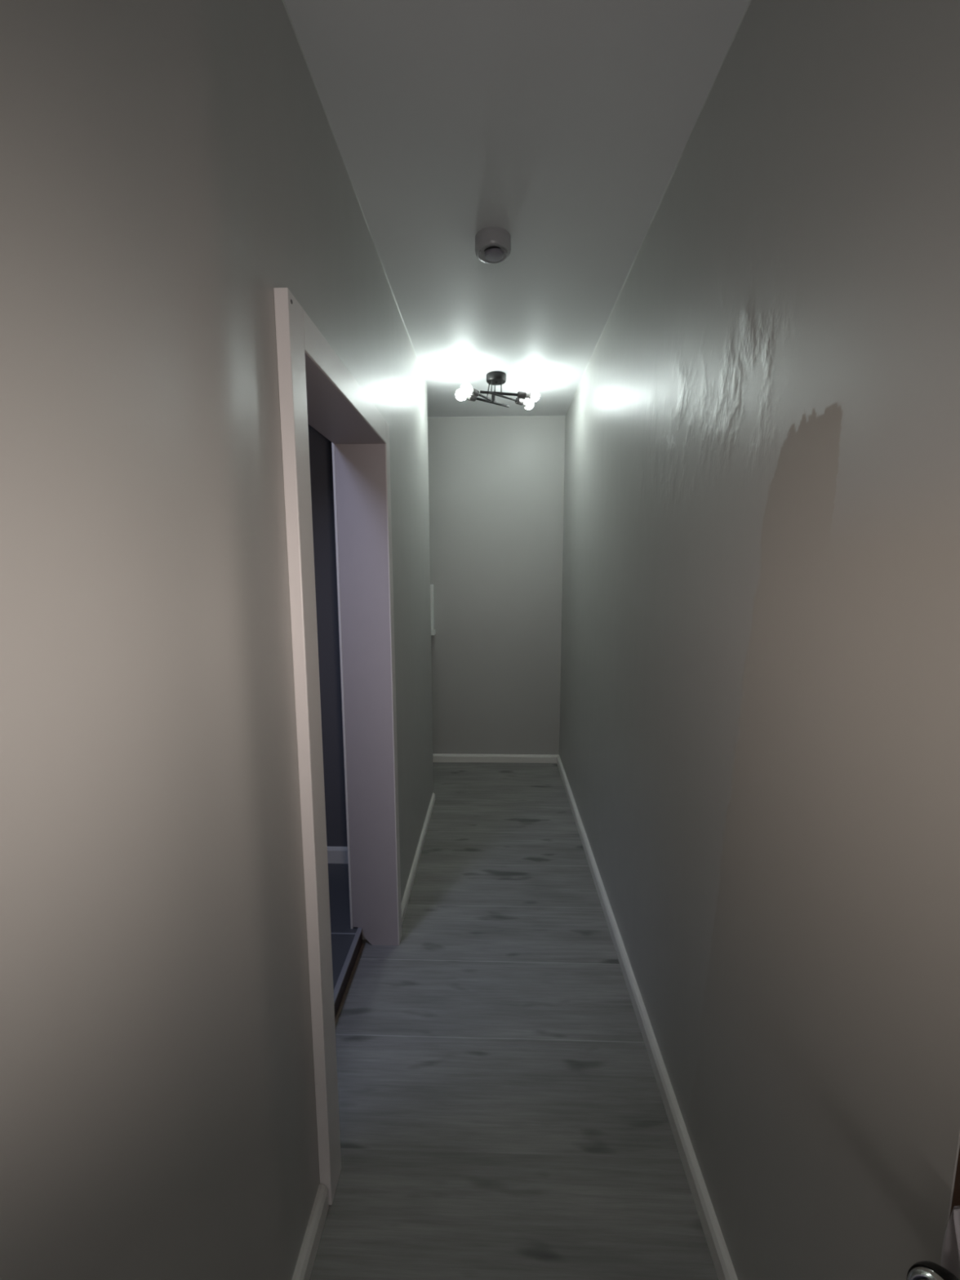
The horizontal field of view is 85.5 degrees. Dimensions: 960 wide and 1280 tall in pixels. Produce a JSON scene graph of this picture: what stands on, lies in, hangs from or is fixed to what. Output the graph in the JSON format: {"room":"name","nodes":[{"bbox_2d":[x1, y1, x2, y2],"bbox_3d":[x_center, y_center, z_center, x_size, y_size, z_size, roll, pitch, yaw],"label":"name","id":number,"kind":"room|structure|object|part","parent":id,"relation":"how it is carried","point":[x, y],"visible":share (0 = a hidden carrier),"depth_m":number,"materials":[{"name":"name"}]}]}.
{"room":"hallway","nodes":[
{"label":"hallway","id":0,"kind":"room"},
{"bbox_2d":[0,0,433,1279],"bbox_3d":[-0.477,0.150,0.379,0.143,2.604,5.880,0,8,2],"label":"wall","id":1,"kind":"structure","parent":0,"point":[166,166],"depth_m":0.64,"materials":[{"name":"grey paint"}]},
{"bbox_2d":[291,1183,328,1279],"bbox_3d":[-0.408,1.480,0.026,0.020,0.062,2.433,0,8,2],"label":"baseboard","id":2,"kind":"structure","parent":1,"relation":"attached to","point":[306,1258],"depth_m":1.14,"materials":[{"name":"white paint"}]},
{"bbox_2d":[273,287,401,1204],"bbox_3d":[-0.438,0.283,1.565,0.195,2.025,0.927,0,8,2],"label":"door frame","id":3,"kind":"structure","parent":1,"relation":"in","point":[317,389],"depth_m":1.77,"materials":[{"name":"white wood"}]},
{"bbox_3d":[-0.368,0.340,1.142,0.027,2.025,0.079,0,8,2],"label":"casing","id":4,"kind":"part","parent":3,"relation":"part of","materials":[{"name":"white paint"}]},
{"bbox_3d":[-0.518,0.200,1.990,0.008,1.933,0.062,0,8,2],"label":"casing","id":5,"kind":"part","parent":3,"relation":"part of","materials":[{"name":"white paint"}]},
{"bbox_3d":[-0.358,-0.682,1.442,0.027,0.079,0.787,0,8,2],"label":"casing","id":6,"kind":"part","parent":3,"relation":"part of","materials":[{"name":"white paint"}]},
{"bbox_3d":[-0.341,0.226,1.991,0.027,2.025,0.061,0,8,2],"label":"casing","id":7,"kind":"part","parent":3,"relation":"part of","materials":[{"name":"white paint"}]},
{"bbox_2d":[282,0,427,386],"bbox_3d":[-0.372,-1.297,1.392,0.007,0.013,3.480,0,8,2],"label":"trim","id":8,"kind":"structure","parent":1,"relation":"attached to","point":[283,1],"depth_m":1.30,"materials":[{"name":"paint"}]},
{"bbox_2d":[400,792,435,924],"bbox_3d":[-0.323,1.116,2.790,0.016,0.048,1.280,0,8,2],"label":"baseboard","id":9,"kind":"structure","parent":1,"relation":"attached to","point":[414,868],"depth_m":2.64,"materials":[{"name":"white paint"}]},
{"bbox_2d":[430,584,435,635],"bbox_3d":[-0.509,-0.227,3.921,0.335,0.380,0.081,0,8,2],"label":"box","id":10,"kind":"object","parent":1,"relation":"attached to","point":[432,606],"visible":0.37,"depth_m":3.90,"materials":[{"name":"white plastic"}]},
{"bbox_2d":[307,423,347,846],"bbox_3d":[-1.451,-0.135,2.524,1.940,2.604,0.195,0,8,2],"label":"wall","id":11,"kind":"structure","parent":0,"point":[320,447],"depth_m":2.42,"materials":[{"name":"paint"}]},
{"bbox_2d":[327,846,348,863],"bbox_3d":[-1.451,1.058,2.578,1.940,0.082,0.015,0,8,2],"label":"baseboard","id":12,"kind":"structure","parent":11,"relation":"attached to","point":[335,855],"depth_m":2.55,"materials":[{"name":"white paint"}]},
{"bbox_2d":[328,863,358,990],"bbox_3d":[-1.492,1.331,1.122,1.951,0.072,2.975,0,8,2],"label":"floor","id":13,"kind":"structure","parent":0,"point":[342,935],"depth_m":2.16,"materials":[{"name":"grey tile"}]},
{"bbox_2d":[427,416,564,755],"bbox_3d":[-0.281,-0.336,4.002,2.025,2.604,0.120,0,8,2],"label":"wall","id":14,"kind":"structure","parent":0,"point":[496,484],"depth_m":3.92,"materials":[{"name":"grey paint"}]},
{"bbox_2d":[432,753,559,763],"bbox_3d":[-0.265,0.933,4.101,1.775,0.062,0.020,0,8,2],"label":"baseboard","id":15,"kind":"structure","parent":14,"relation":"attached to","point":[437,757],"depth_m":4.08,"materials":[{"name":"white paint"}]},
{"bbox_2d":[427,415,564,417],"bbox_3d":[0.068,-1.617,3.758,1.095,0.007,0.004,0,8,2],"label":"trim","id":16,"kind":"structure","parent":14,"relation":"attached to","point":[539,415],"depth_m":3.75,"materials":[{"name":"paint"}]},
{"bbox_2d":[309,762,718,1279],"bbox_3d":[-0.311,1.435,0.889,2.165,0.080,6.760,0,8,2],"label":"floor","id":17,"kind":"structure","parent":0,"point":[503,1115],"depth_m":1.53,"materials":[{"name":"grey wood"}]},
{"bbox_2d":[284,0,749,417],"bbox_3d":[-0.984,-1.235,0.552,3.495,0.100,6.760,0,8,2],"label":"ceiling","id":18,"kind":"structure","parent":0,"point":[562,126],"depth_m":1.37,"materials":[{"name":"white paint"}]},
{"bbox_2d":[475,226,511,263],"bbox_3d":[0.043,-1.319,1.745,0.121,0.058,0.121,0,8,2],"label":"smoke detector","id":19,"kind":"object","parent":18,"relation":"attached to","point":[492,244],"visible":1,"depth_m":1.71,"materials":[{"name":"white plastic"}]},
{"bbox_3d":[0.043,-1.344,1.741,0.120,0.008,0.120,0,8,2],"label":"plate","id":20,"kind":"part","parent":19,"relation":"part of","materials":[{"name":"white plastic"}]},
{"bbox_2d":[455,370,539,409],"bbox_3d":[0.094,-1.433,2.977,0.492,0.159,0.211,-3,8,-19],"label":"ceiling lamp","id":21,"kind":"object","parent":18,"relation":"attached to","point":[467,391],"visible":1,"depth_m":2.94,"materials":[{"name":"black metal"}]},
{"bbox_3d":[-0.107,-1.373,2.906,0.060,0.060,0.060,0,8,2],"label":"bulb","id":22,"kind":"part","parent":21,"relation":"part of","materials":[{"name":"white glass"}]},
{"bbox_3d":[-0.075,-1.377,2.845,0.060,0.060,0.060,0,8,2],"label":"bulb","id":23,"kind":"part","parent":21,"relation":"part of","materials":[{"name":"white glass"}]},
{"bbox_2d":[467,394,476,401],"bbox_3d":[-0.046,-1.380,2.952,0.046,0.037,0.037,-6,10,-36],"label":"socket","id":24,"kind":"object","parent":21,"relation":"attached to","point":[470,397],"depth_m":2.94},
{"bbox_2d":[471,387,479,396],"bbox_3d":[-0.029,-1.386,2.907,0.037,0.037,0.046,5,9,36],"label":"socket","id":25,"kind":"object","parent":21,"relation":"attached to","point":[475,393],"depth_m":2.89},
{"bbox_3d":[0.040,-1.399,3.001,0.012,0.012,0.189,5,9,36],"label":"arm","id":26,"kind":"part","parent":21,"relation":"part of","materials":[{"name":"black metal"}]},
{"bbox_3d":[0.073,-1.392,3.040,0.251,0.014,0.014,-6,10,-36],"label":"arm","id":27,"kind":"part","parent":21,"relation":"part of","materials":[{"name":"black metal"}]},
{"bbox_3d":[0.107,-1.394,2.933,0.220,0.015,0.015,-2,8,-13],"label":"arm","id":28,"kind":"part","parent":21,"relation":"part of","materials":[{"name":"black metal"}]},
{"bbox_3d":[0.120,-1.424,2.930,0.006,0.089,0.006,0,8,2],"label":"drop rod","id":29,"kind":"part","parent":21,"relation":"part of","materials":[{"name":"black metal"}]},
{"bbox_3d":[0.133,-1.382,2.947,0.208,0.012,0.012,-7,10,-40],"label":"arm","id":30,"kind":"part","parent":21,"relation":"part of","materials":[{"name":"black metal"}]},
{"bbox_2d":[515,397,524,405],"bbox_3d":[0.230,-1.393,3.028,0.046,0.037,0.037,-7,10,-40],"label":"socket","id":31,"kind":"object","parent":21,"relation":"attached to","point":[517,401],"depth_m":3.02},
{"bbox_2d":[516,391,526,399],"bbox_3d":[0.237,-1.398,2.962,0.046,0.037,0.037,-2,8,-13],"label":"socket","id":32,"kind":"object","parent":21,"relation":"attached to","point":[520,394],"depth_m":2.95,"materials":[{"name":"black metal"}]},
{"bbox_3d":[0.289,-1.400,3.077,0.060,0.060,0.060,0,8,2],"label":"bulb","id":33,"kind":"part","parent":21,"relation":"part of","materials":[{"name":"white glass"}]},
{"bbox_3d":[0.312,-1.401,2.978,0.060,0.060,0.060,0,8,2],"label":"bulb","id":34,"kind":"part","parent":21,"relation":"part of","materials":[{"name":"white glass"}]},
{"bbox_2d":[559,0,959,1279],"bbox_3d":[0.571,0.108,0.673,0.110,2.604,6.540,0,8,2],"label":"wall","id":35,"kind":"structure","parent":0,"point":[759,733],"depth_m":0.87,"materials":[{"name":"grey paint"}]},
{"bbox_2d":[556,755,737,1279],"bbox_3d":[0.558,1.163,2.367,0.021,0.062,3.425,0,8,2],"label":"baseboard","id":36,"kind":"structure","parent":35,"relation":"attached to","point":[720,1255],"depth_m":1.47,"materials":[{"name":"white paint"}]},
{"bbox_2d":[564,0,751,416],"bbox_3d":[0.561,-1.387,2.035,0.005,0.009,3.445,0,8,2],"label":"trim","id":37,"kind":"structure","parent":35,"relation":"attached to","point":[749,1],"depth_m":1.41,"materials":[{"name":"paint"}]},
{"bbox_2d":[906,1148,959,1279],"bbox_3d":[0.482,0.472,0.114,0.114,2.019,0.860,0,8,2],"label":"door","id":38,"kind":"structure","parent":35,"relation":"in","point":[922,1270],"depth_m":0.53,"materials":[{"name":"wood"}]},
{"bbox_3d":[0.479,0.666,0.519,0.071,0.057,0.057,0,8,2],"label":"knob","id":39,"kind":"part","parent":38,"relation":"part of","materials":[{"name":"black metal"}]},
{"bbox_2d":[940,1205,959,1279],"bbox_3d":[0.502,0.748,0.543,0.013,0.300,0.077,0,8,2],"label":"cloth","id":40,"kind":"object","parent":38,"relation":"hanging from","point":[950,1254],"visible":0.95,"depth_m":0.55,"materials":[{"name":"grey fabric"}]}
]}

